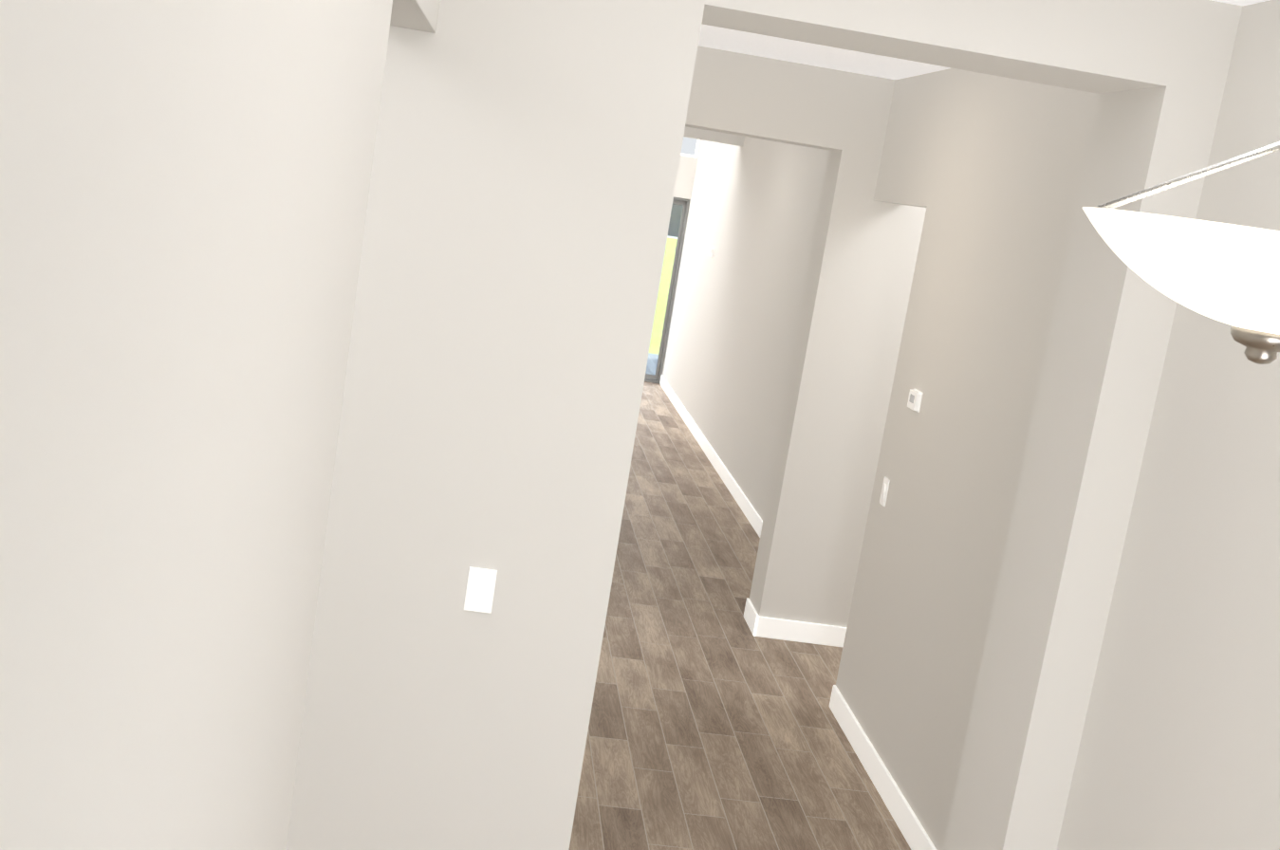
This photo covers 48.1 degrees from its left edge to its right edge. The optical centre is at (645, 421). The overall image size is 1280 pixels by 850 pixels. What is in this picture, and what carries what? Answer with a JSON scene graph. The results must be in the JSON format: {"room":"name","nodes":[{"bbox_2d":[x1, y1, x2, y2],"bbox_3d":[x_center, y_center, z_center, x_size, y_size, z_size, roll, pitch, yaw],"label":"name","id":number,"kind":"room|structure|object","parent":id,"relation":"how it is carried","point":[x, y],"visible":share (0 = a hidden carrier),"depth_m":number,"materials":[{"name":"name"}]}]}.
{"room":"dining room","nodes":[
{"label":"dining room","id":0,"kind":"room"},
{"bbox_2d":[0,0,440,849],"bbox_3d":[-0.546,0.399,1.616,0.140,2.790,3.925,8,9,-7],"label":"wall","id":1,"kind":"structure","parent":0,"point":[184,188],"depth_m":0.98,"materials":[{"name":"grey paint"}]},
{"bbox_2d":[662,140,700,371],"bbox_3d":[-3.103,-2.558,15.113,7.450,3.350,0.140,8,9,-7],"label":"wall","id":2,"kind":"structure","parent":0,"point":[685,176],"depth_m":15.36,"materials":[{"name":"grey paint"}]},
{"bbox_2d":[644,197,689,383],"bbox_3d":[-0.229,-1.490,15.560,1.112,2.028,0.120,8,9,-7],"label":"door","id":3,"kind":"structure","parent":2,"relation":"in","point":[674,272],"depth_m":15.62,"materials":[{"name":"grey"}]},
{"bbox_2d":[680,136,700,158],"bbox_3d":[-0.098,-3.162,15.278,1.386,0.476,0.080,8,9,-7],"label":"window","id":4,"kind":"structure","parent":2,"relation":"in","point":[689,147],"depth_m":15.36,"materials":[{"name":"white glass"}]},
{"bbox_2d":[568,381,910,849],"bbox_3d":[-1.459,0.827,7.108,10.500,0.120,17.350,8,9,-7],"label":"floor","id":5,"kind":"structure","parent":0,"point":[714,724],"depth_m":6.13,"materials":[{"name":"brown wood"}]},
{"bbox_2d":[286,0,1242,849],"bbox_3d":[-1.205,-0.291,5.111,4.707,2.790,3.290,8,9,-7],"label":"wall","id":6,"kind":"structure","parent":0,"point":[522,182],"depth_m":3.60,"materials":[{"name":"grey paint"}]},
{"bbox_2d":[463,566,497,613],"bbox_3d":[-0.419,0.427,3.630,0.070,0.114,0.011,8,9,-7],"label":"light switch","id":7,"kind":"object","parent":6,"relation":"attached to","point":[480,590],"visible":1,"depth_m":3.63,"materials":[{"name":"white plastic"}]},
{"bbox_2d":[683,45,926,627],"bbox_3d":[0.962,-0.281,7.143,3.240,2.790,0.300,8,9,-7],"label":"wall","id":8,"kind":"structure","parent":0,"point":[860,274],"depth_m":6.93,"materials":[{"name":"grey paint"}]},
{"bbox_2d":[662,0,1279,849],"bbox_3d":[1.813,-0.534,7.760,1.773,3.350,15.875,8,9,-7],"label":"wall","id":9,"kind":"structure","parent":0,"point":[1180,744],"depth_m":4.82,"materials":[{"name":"grey paint"}]},
{"bbox_2d":[659,374,936,849],"bbox_3d":[-1.427,0.574,7.966,7.075,0.105,16.658,6,10,-16],"label":"baseboard","id":10,"kind":"structure","parent":9,"relation":"attached to","point":[906,821],"depth_m":7.18,"materials":[{"name":"white wood"}]},
{"bbox_2d":[879,477,890,506],"bbox_3d":[0.997,0.292,5.990,0.011,0.114,0.070,8,9,-7],"label":"light switch","id":11,"kind":"object","parent":9,"relation":"attached to","point":[884,491],"visible":1,"depth_m":5.97,"materials":[{"name":"white plastic"}]},
{"bbox_2d":[907,389,923,412],"bbox_3d":[1.075,-0.087,5.730,0.022,0.080,0.110,8,9,-7],"label":"thermostat","id":12,"kind":"object","parent":9,"relation":"attached to","point":[915,398],"visible":1,"depth_m":5.69,"materials":[{"name":"white plastic"}]},
{"bbox_2d":[698,0,1269,79],"bbox_3d":[-0.955,-2.294,6.586,10.500,0.710,17.350,8,9,-7],"label":"ceiling","id":13,"kind":"structure","parent":0,"point":[798,51],"depth_m":6.20,"materials":[{"name":"white paint"}]},
{"bbox_2d":[1082,141,1279,364],"bbox_3d":[0.654,-0.415,1.335,0.384,0.735,0.384,8,9,-7],"label":"pendant light","id":14,"kind":"object","parent":13,"relation":"hanging from","point":[1226,273],"visible":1,"depth_m":1.30,"materials":[{"name":"white glass"}]},
{"label":"outside","id":15,"kind":"structure","parent":0,"visible":0},
{"bbox_2d":[649,237,677,354],"bbox_3d":[-12.181,-20.967,135.647,240.000,2.782,244.250,8,9,-7],"label":"lawn","id":16,"kind":"structure","parent":15,"point":[668,263],"depth_m":31.38,"materials":[{"name":"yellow plant"}]},
{"bbox_2d":[645,353,658,374],"bbox_3d":[-1.152,-0.697,17.166,8.000,0.270,2.850,8,9,-7],"label":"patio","id":17,"kind":"structure","parent":16,"relation":"on","point":[652,365],"depth_m":17.56,"materials":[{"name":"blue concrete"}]},
{"bbox_2d":[667,196,682,239],"bbox_3d":[-3.488,-16.687,87.598,14.000,8.850,14.500,8,9,-7],"label":"house","id":18,"kind":"structure","parent":16,"relation":"on","point":[677,211],"depth_m":84.62,"materials":[{"name":"grey"}]}
]}

